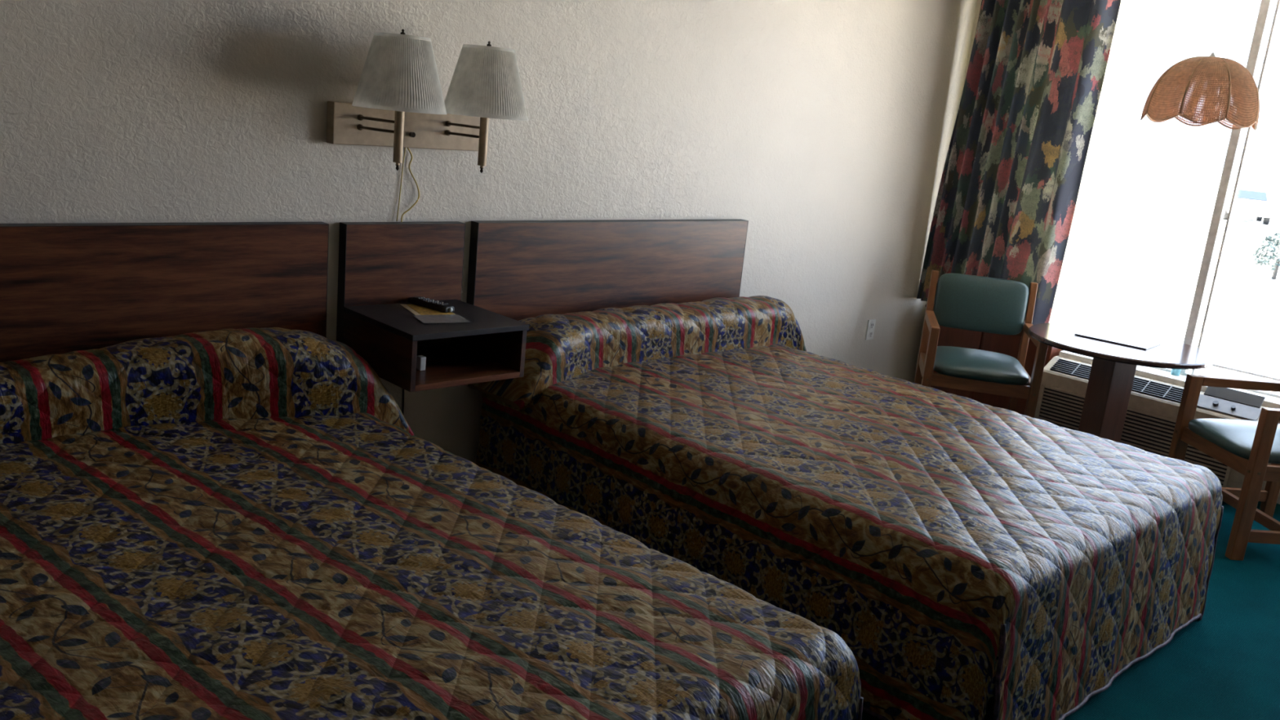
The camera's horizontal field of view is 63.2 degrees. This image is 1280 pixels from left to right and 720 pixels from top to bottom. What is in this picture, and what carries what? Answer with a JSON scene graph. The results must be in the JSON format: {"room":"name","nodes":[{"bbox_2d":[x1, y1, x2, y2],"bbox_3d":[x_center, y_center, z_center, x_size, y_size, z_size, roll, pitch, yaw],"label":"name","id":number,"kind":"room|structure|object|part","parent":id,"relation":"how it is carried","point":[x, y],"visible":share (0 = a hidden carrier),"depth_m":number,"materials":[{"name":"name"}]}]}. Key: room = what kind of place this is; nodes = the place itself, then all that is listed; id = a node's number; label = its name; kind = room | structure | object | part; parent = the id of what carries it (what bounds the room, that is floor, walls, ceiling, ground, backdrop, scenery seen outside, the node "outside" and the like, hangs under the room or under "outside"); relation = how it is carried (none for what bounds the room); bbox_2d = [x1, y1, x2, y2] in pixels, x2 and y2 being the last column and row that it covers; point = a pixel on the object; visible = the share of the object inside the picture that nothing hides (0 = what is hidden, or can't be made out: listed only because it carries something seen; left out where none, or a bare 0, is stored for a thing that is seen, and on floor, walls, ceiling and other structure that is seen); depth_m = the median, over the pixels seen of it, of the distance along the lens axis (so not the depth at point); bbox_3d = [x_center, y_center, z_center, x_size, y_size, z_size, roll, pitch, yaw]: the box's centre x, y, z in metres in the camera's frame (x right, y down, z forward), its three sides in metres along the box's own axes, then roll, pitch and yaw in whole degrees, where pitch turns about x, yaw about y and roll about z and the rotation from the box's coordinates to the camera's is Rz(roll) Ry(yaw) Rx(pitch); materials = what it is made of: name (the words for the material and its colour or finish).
{"room":"hotel room","nodes":[
{"label":"hotel room","id":0,"kind":"room"},
{"bbox_2d":[0,0,977,463],"bbox_3d":[-1.059,-0.686,3.579,8.200,2.620,0.140,-8,19,-43],"label":"wall","id":1,"kind":"structure","parent":0,"point":[825,126],"depth_m":4.09,"materials":[{"name":"paint"}]},
{"bbox_2d":[0,222,328,362],"bbox_3d":[-1.657,-0.102,3.045,1.572,0.590,0.050,-8,19,-43],"label":"headboard","id":2,"kind":"object","parent":1,"relation":"attached to","point":[65,287],"visible":0.75,"depth_m":3.14,"materials":[{"name":"brown wood"}]},
{"bbox_2d":[326,28,528,222],"bbox_3d":[-0.691,-0.767,3.539,0.641,0.648,0.382,-8,19,-43],"label":"wall lamp","id":3,"kind":"object","parent":1,"relation":"attached to","point":[398,103],"depth_m":3.48,"materials":[{"name":"white fabric"}]},
{"bbox_3d":[-0.867,-0.761,3.442,0.192,0.020,0.021,15,17,33],"label":"arm","id":4,"kind":"part","parent":3,"relation":"part of","materials":[{"name":"black metal"}]},
{"bbox_3d":[-0.864,-0.792,3.434,0.192,0.020,0.021,15,17,33],"label":"arm","id":5,"kind":"part","parent":3,"relation":"part of","materials":[{"name":"black metal"}]},
{"bbox_3d":[-0.776,-0.838,3.370,0.032,0.412,0.032,-8,19,-43],"label":"post","id":6,"kind":"part","parent":3,"relation":"part of","materials":[{"name":"beige metal"}]},
{"bbox_3d":[-0.768,-0.923,3.349,0.301,0.232,0.301,-8,19,-43],"label":"lamp shade","id":7,"kind":"part","parent":3,"relation":"part of","materials":[{"name":"fabric"}]},
{"bbox_3d":[-0.809,-0.814,3.648,0.600,0.136,0.048,-8,19,-43],"label":"plate","id":8,"kind":"part","parent":3,"relation":"part of","materials":[{"name":"beige paint"}]},
{"bbox_3d":[-0.821,-0.626,3.714,0.091,0.267,0.024,-8,19,-43],"label":"lamp cord","id":9,"kind":"part","parent":3,"relation":"part of","materials":[{"name":"white plastic"}]},
{"bbox_3d":[-0.793,-0.785,3.629,0.018,0.018,0.014,-8,19,-43],"label":"switch knob","id":10,"kind":"part","parent":3,"relation":"part of","materials":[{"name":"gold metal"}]},
{"bbox_3d":[-0.621,-0.795,3.680,0.184,0.020,0.021,16,17,35],"label":"arm","id":11,"kind":"part","parent":3,"relation":"part of","materials":[{"name":"black metal"}]},
{"bbox_3d":[-0.618,-0.826,3.672,0.184,0.020,0.021,16,17,35],"label":"arm","id":12,"kind":"part","parent":3,"relation":"part of","materials":[{"name":"black metal"}]},
{"bbox_3d":[-0.536,-0.872,3.608,0.032,0.412,0.032,-8,19,-43],"label":"post","id":13,"kind":"part","parent":3,"relation":"part of","materials":[{"name":"beige metal"}]},
{"bbox_3d":[-0.527,-0.958,3.587,0.301,0.232,0.301,-8,19,-43],"label":"lamp shade","id":14,"kind":"part","parent":3,"relation":"part of","materials":[{"name":"fabric"}]},
{"bbox_2d":[336,221,528,391],"bbox_3d":[-0.712,-0.192,3.630,0.488,0.508,0.499,-8,19,-43],"label":"nightstand","id":15,"kind":"object","parent":1,"relation":"attached to","point":[381,265],"visible":0.88,"depth_m":3.65,"materials":[{"name":"brown wood"}]},
{"bbox_3d":[-0.877,-0.032,3.489,0.018,0.170,0.442,-8,19,-43],"label":"panel","id":16,"kind":"part","parent":15,"relation":"part of","materials":[{"name":"brown wood"}]},
{"bbox_3d":[-0.865,-0.244,3.786,0.481,0.506,0.048,-8,19,-43],"label":"panel","id":17,"kind":"part","parent":15,"relation":"part of","materials":[{"name":"brown wood"}]},
{"bbox_2d":[416,355,426,370],"bbox_3d":[-0.745,0.010,3.543,0.022,0.048,0.028,-8,19,-43],"label":"power adapter","id":18,"kind":"object","parent":15,"relation":"on","point":[420,360],"visible":0.94,"depth_m":3.53,"materials":[{"name":"white plastic"}]},
{"bbox_2d":[400,303,471,323],"bbox_3d":[-0.725,-0.164,3.637,0.167,0.003,0.310,-2,16,-30],"label":"leaflet","id":19,"kind":"object","parent":15,"relation":"on","point":[425,315],"visible":0.83,"depth_m":3.60,"materials":[{"name":"beige paper"}]},
{"bbox_2d":[406,304,453,315],"bbox_3d":[-0.745,-0.180,3.693,0.120,0.001,0.170,-2,16,-30],"label":"print","id":20,"kind":"object","parent":19,"relation":"on","point":[415,309],"depth_m":3.66,"materials":[{"name":"yellow paper"}]},
{"bbox_2d":[407,296,454,312],"bbox_3d":[-0.745,-0.201,3.720,0.208,0.026,0.052,15,17,34],"label":"remote control","id":21,"kind":"object","parent":19,"relation":"on","point":[437,305],"visible":1,"depth_m":3.70,"materials":[{"name":"black plastic"}]},
{"bbox_2d":[414,344,519,391],"bbox_3d":[-0.725,0.019,3.658,0.422,0.020,0.442,-8,19,-43],"label":"shelf","id":22,"kind":"object","parent":15,"relation":"attached to","point":[446,365],"depth_m":3.64,"materials":[{"name":"brown wood"}]},
{"bbox_3d":[-0.559,-0.074,3.791,0.018,0.170,0.442,-8,19,-43],"label":"panel","id":23,"kind":"part","parent":15,"relation":"part of","materials":[{"name":"brown wood"}]},
{"bbox_2d":[466,219,748,320],"bbox_3d":[-0.089,-0.312,4.538,1.562,0.590,0.050,-8,19,-43],"label":"headboard","id":24,"kind":"object","parent":1,"relation":"attached to","point":[518,270],"visible":0.73,"depth_m":4.40,"materials":[{"name":"brown wood"}]},
{"bbox_2d":[865,319,875,340],"bbox_3d":[1.340,-0.176,6.042,0.074,0.120,0.011,-8,19,-43],"label":"wall outlet","id":25,"kind":"object","parent":1,"relation":"attached to","point":[871,323],"visible":1,"depth_m":6.04,"materials":[{"name":"white plastic"}]},
{"bbox_2d":[868,330,872,337],"bbox_3d":[1.339,-0.150,6.046,0.034,0.038,0.003,-8,19,-43],"label":"socket","id":26,"kind":"object","parent":25,"relation":"attached to","point":[870,332],"depth_m":6.04,"materials":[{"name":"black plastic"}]},
{"bbox_2d":[870,321,874,328],"bbox_3d":[1.345,-0.201,6.034,0.034,0.038,0.003,-8,19,-43],"label":"socket","id":27,"kind":"object","parent":25,"relation":"attached to","point":[872,323],"depth_m":6.03,"materials":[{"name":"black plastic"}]},
{"bbox_2d":[861,501,1279,719],"bbox_3d":[0.566,1.247,2.146,8.200,0.120,5.260,-8,19,-43],"label":"floor","id":28,"kind":"structure","parent":0,"point":[1224,664],"depth_m":3.44,"materials":[{"name":"teal carpet"}]},
{"bbox_2d":[0,327,863,719],"bbox_3d":[-0.883,0.575,2.380,1.784,0.853,2.231,-8,19,-43],"label":"double bed","id":29,"kind":"object","parent":28,"relation":"on","point":[244,523],"visible":1,"depth_m":2.22,"materials":[{"name":"fabric"}]},
{"bbox_2d":[0,327,414,444],"bbox_3d":[-1.473,0.126,2.970,1.730,0.381,0.377,-8,19,-43],"label":"pillow","id":30,"kind":"object","parent":29,"relation":"on","point":[193,386],"depth_m":3.01,"materials":[{"name":"multicoloured fabric"}]},
{"bbox_2d":[467,295,1223,719],"bbox_3d":[0.775,0.379,3.937,1.891,0.814,2.267,-8,19,-43],"label":"double bed","id":31,"kind":"object","parent":28,"relation":"on","point":[972,559],"visible":0.9,"depth_m":3.32,"materials":[{"name":"fabric"}]},
{"bbox_2d":[467,295,806,409],"bbox_3d":[0.147,-0.050,4.537,1.890,0.393,0.363,-8,19,-43],"label":"pillow","id":32,"kind":"object","parent":31,"relation":"on","point":[569,349],"depth_m":4.26,"materials":[{"name":"multicoloured fabric"}]},
{"bbox_2d":[913,270,1048,417],"bbox_3d":[1.784,0.025,5.527,0.572,0.871,0.605,8,14,10],"label":"armchair","id":33,"kind":"object","parent":28,"relation":"on","point":[962,301],"visible":0.77,"depth_m":5.63,"materials":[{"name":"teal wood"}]},
{"bbox_3d":[1.521,0.039,5.573,0.026,0.065,0.449,8,14,10],"label":"seat rail","id":34,"kind":"part","parent":33,"relation":"part of","materials":[{"name":"brown wood"}]},
{"bbox_3d":[1.581,-0.067,5.819,0.036,0.870,0.091,8,14,10],"label":"leg","id":35,"kind":"part","parent":33,"relation":"part of","materials":[{"name":"brown wood"}]},
{"bbox_3d":[1.463,0.149,5.344,0.042,0.655,0.058,8,14,10],"label":"leg","id":36,"kind":"part","parent":33,"relation":"part of","materials":[{"name":"brown wood"}]},
{"bbox_3d":[1.546,-0.203,5.520,0.044,0.042,0.463,8,14,10],"label":"armrest","id":37,"kind":"part","parent":33,"relation":"part of","materials":[{"name":"brown wood"}]},
{"bbox_3d":[1.778,0.013,5.489,0.480,0.102,0.536,8,14,10],"label":"seat","id":38,"kind":"part","parent":33,"relation":"part of","materials":[{"name":"teal leather"}]},
{"bbox_3d":[1.862,-0.306,5.693,0.484,0.300,0.068,8,6,10],"label":"backrest","id":39,"kind":"part","parent":33,"relation":"part of","materials":[{"name":"green leather"}]},
{"bbox_3d":[1.853,-0.190,5.736,0.486,0.050,0.020,8,14,10],"label":"rail","id":40,"kind":"part","parent":33,"relation":"part of","materials":[{"name":"brown wood"}]},
{"bbox_3d":[2.091,0.007,5.726,0.036,0.870,0.091,8,14,10],"label":"leg","id":41,"kind":"part","parent":33,"relation":"part of","materials":[{"name":"brown wood"}]},
{"bbox_3d":[2.031,0.113,5.480,0.026,0.065,0.449,8,14,10],"label":"seat rail","id":42,"kind":"part","parent":33,"relation":"part of","materials":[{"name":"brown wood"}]},
{"bbox_3d":[2.057,-0.129,5.427,0.044,0.042,0.463,8,14,10],"label":"armrest","id":43,"kind":"part","parent":33,"relation":"part of","materials":[{"name":"brown wood"}]},
{"bbox_3d":[1.974,0.223,5.251,0.042,0.655,0.058,8,14,10],"label":"leg","id":44,"kind":"part","parent":33,"relation":"part of","materials":[{"name":"brown wood"}]},
{"bbox_2d":[920,304,1061,414],"bbox_3d":[2.019,0.044,6.113,0.143,0.600,0.810,-8,19,-43],"label":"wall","id":45,"kind":"structure","parent":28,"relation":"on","point":[1008,344],"depth_m":6.01,"materials":[{"name":"red wood"}]},
{"bbox_3d":[1.840,-0.003,6.202,0.012,0.515,0.360,-8,19,-43],"label":"door","id":46,"kind":"part","parent":45,"relation":"part of","materials":[{"name":"red wood"}]},
{"bbox_3d":[2.101,0.087,5.941,0.012,0.515,0.360,-8,19,-43],"label":"door","id":47,"kind":"part","parent":45,"relation":"part of","materials":[{"name":"red wood"}]},
{"bbox_2d":[1028,322,1214,442],"bbox_3d":[2.262,0.261,5.077,0.822,0.720,0.822,-8,19,-43],"label":"round table","id":48,"kind":"object","parent":28,"relation":"on","point":[1113,366],"visible":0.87,"depth_m":4.98,"materials":[{"name":"laminate"}]},
{"bbox_2d":[1074,328,1160,350],"bbox_3d":[2.313,-0.102,5.042,0.330,0.006,0.243,17,18,39],"label":"folder","id":49,"kind":"object","parent":48,"relation":"on","point":[1093,334],"visible":1,"depth_m":5.03,"materials":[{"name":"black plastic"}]},
{"bbox_2d":[1034,355,1270,501],"bbox_3d":[2.627,0.317,5.411,0.276,0.524,1.080,-8,19,-43],"label":"air conditioner","id":50,"kind":"object","parent":28,"relation":"on","point":[1153,405],"visible":0.51,"depth_m":5.28,"materials":[{"name":"beige metal"}]},
{"bbox_2d":[1049,358,1091,379],"bbox_3d":[2.381,0.064,5.543,0.100,0.056,0.360,-8,19,-43],"label":"grille","id":51,"kind":"object","parent":50,"relation":"attached to","point":[1064,368],"depth_m":5.60,"materials":[{"name":"black plastic"}]},
{"bbox_3d":[2.511,0.387,5.350,0.010,0.285,0.987,-8,19,-43],"label":"louvre frame","id":52,"kind":"part","parent":50,"relation":"part of","materials":[{"name":"beige plastic"}]},
{"bbox_2d":[1131,377,1183,403],"bbox_3d":[2.628,0.150,5.296,0.100,0.056,0.320,-8,19,-43],"label":"grille","id":53,"kind":"object","parent":50,"relation":"attached to","point":[1157,392],"depth_m":5.29,"materials":[{"name":"black plastic"}]},
{"bbox_3d":[2.812,0.213,5.087,0.030,0.026,0.026,-8,19,-43],"label":"knob","id":54,"kind":"part","parent":50,"relation":"part of","materials":[{"name":"black plastic"}]},
{"bbox_3d":[2.854,0.231,5.062,0.087,0.048,0.290,-8,19,-43],"label":"control panel","id":55,"kind":"part","parent":50,"relation":"part of","materials":[{"name":"silver metal"}]},
{"bbox_3d":[2.867,0.232,5.032,0.025,0.023,0.020,-8,19,-43],"label":"knob","id":56,"kind":"part","parent":50,"relation":"part of","materials":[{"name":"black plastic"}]},
{"bbox_3d":[2.913,0.176,5.105,0.055,0.050,0.255,-8,19,-43],"label":"control door","id":57,"kind":"part","parent":50,"relation":"part of","materials":[{"name":"black plastic"}]},
{"bbox_2d":[1168,373,1279,560],"bbox_3d":[2.777,0.367,4.538,0.605,0.871,0.572,4,14,-5],"label":"armchair","id":58,"kind":"object","parent":28,"relation":"on","point":[1247,447],"visible":0.9,"depth_m":4.46,"materials":[{"name":"brown wood"}]},
{"bbox_3d":[2.483,0.387,4.793,0.058,0.655,0.042,4,14,-5],"label":"leg","id":59,"kind":"part","parent":58,"relation":"part of","materials":[{"name":"brown wood"}]},
{"bbox_3d":[2.744,0.345,4.530,0.536,0.102,0.480,4,14,-5],"label":"seat","id":60,"kind":"part","parent":58,"relation":"part of","materials":[{"name":"green leather"}]},
{"bbox_3d":[2.772,0.110,4.744,0.463,0.042,0.044,4,14,-5],"label":"armrest","id":61,"kind":"part","parent":58,"relation":"part of","materials":[{"name":"brown wood"}]},
{"bbox_3d":[2.521,0.515,4.286,0.058,0.655,0.042,4,14,-5],"label":"leg","id":62,"kind":"part","parent":58,"relation":"part of","materials":[{"name":"brown wood"}]},
{"bbox_3d":[3.013,0.323,4.816,0.091,0.870,0.036,4,14,-5],"label":"leg","id":63,"kind":"part","parent":58,"relation":"part of","materials":[{"name":"brown wood"}]},
{"bbox_3d":[2.778,0.479,4.296,0.449,0.065,0.026,4,14,-5],"label":"seat rail","id":64,"kind":"part","parent":58,"relation":"part of","materials":[{"name":"brown wood"}]},
{"bbox_2d":[962,0,1279,504],"bbox_3d":[3.603,-0.467,4.586,0.140,2.620,4.980,-8,19,-43],"label":"wall","id":65,"kind":"structure","parent":0,"point":[979,2],"depth_m":6.02,"materials":[{"name":"paint"}]},
{"bbox_2d":[916,0,1128,324],"bbox_3d":[3.066,-0.841,4.781,0.123,1.896,3.763,-8,19,-43],"label":"curtain","id":66,"kind":"object","parent":65,"relation":"hanging from","point":[1016,170],"visible":0.88,"depth_m":5.71,"materials":[{"name":"fabric"}]},
{"bbox_2d":[1058,350,1279,408],"bbox_3d":[3.371,0.305,4.796,0.155,0.029,2.920,-8,19,-43],"label":"window sill","id":67,"kind":"structure","parent":65,"relation":"attached to","point":[1271,402],"depth_m":5.39,"materials":[{"name":"beige paint"}]},
{"bbox_2d":[1170,368,1181,375],"bbox_3d":[2.789,0.036,5.410,0.052,0.085,0.052,-8,19,-43],"label":"cup","id":68,"kind":"object","parent":67,"relation":"on","point":[1174,371],"visible":0.3,"depth_m":5.40,"materials":[{"name":"blue plastic"}]},
{"bbox_2d":[1148,0,1279,398],"bbox_3d":[3.310,-0.731,4.857,0.060,1.935,3.580,-8,19,-43],"label":"window","id":69,"kind":"structure","parent":65,"relation":"in","point":[1265,6],"depth_m":5.22,"materials":[{"name":"white metal"}]},
{"bbox_3d":[3.313,-0.732,4.860,0.050,1.935,3.580,-8,19,-43],"label":"frame","id":70,"kind":"part","parent":69,"relation":"part of","materials":[{"name":"white metal"}]},
{"bbox_3d":[3.658,0.276,4.603,0.020,0.010,2.274,-8,19,-43],"label":"rail","id":71,"kind":"part","parent":69,"relation":"part of","materials":[{"name":"grey metal"}]},
{"bbox_3d":[0.831,-1.402,1.494,8.200,0.120,5.260,-8,19,-43],"label":"ceiling","id":72,"kind":"structure","parent":0,"visible":0},
{"bbox_2d":[1140,0,1259,130],"bbox_3d":[2.342,-1.395,4.192,0.434,0.883,0.431,-8,19,-43],"label":"pendant lamp","id":73,"kind":"object","parent":72,"relation":"hanging from","point":[1171,91],"visible":1,"depth_m":4.12,"materials":[{"name":"wicker"}]},
{"bbox_3d":[2.312,-1.101,4.264,0.431,0.267,0.431,-8,19,-43],"label":"lamp shade","id":74,"kind":"part","parent":73,"relation":"part of","materials":[{"name":"wicker"}]},
{"bbox_3d":[2.357,-1.532,4.160,0.007,0.600,0.004,-8,19,-43],"label":"hanging cord","id":75,"kind":"part","parent":73,"relation":"part of","materials":[{"name":"white metal"}]},
{"label":"outside","id":76,"kind":"structure","parent":0,"visible":0},
{"bbox_2d":[1048,159,1279,393],"bbox_3d":[103.094,-14.480,112.511,294.130,0.250,300.000,-8,19,-43],"label":"ground","id":77,"kind":"structure","parent":76,"point":[1138,249],"depth_m":26.03,"materials":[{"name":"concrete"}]},
{"bbox_2d":[1222,187,1272,224],"bbox_3d":[29.496,-7.542,50.714,1.920,1.480,4.400,11,15,22],"label":"parked car","id":78,"kind":"object","parent":77,"relation":"on","point":[1257,203],"visible":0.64,"depth_m":49.06,"materials":[{"name":"white paint"}]},
{"bbox_2d":[1252,232,1279,279],"bbox_3d":[15.582,-2.533,25.383,1.139,1.145,1.140,-8,19,-43],"label":"tree","id":79,"kind":"object","parent":77,"relation":"on","point":[1260,261],"visible":1,"depth_m":25.38,"materials":[{"name":"green plant"}]}
]}

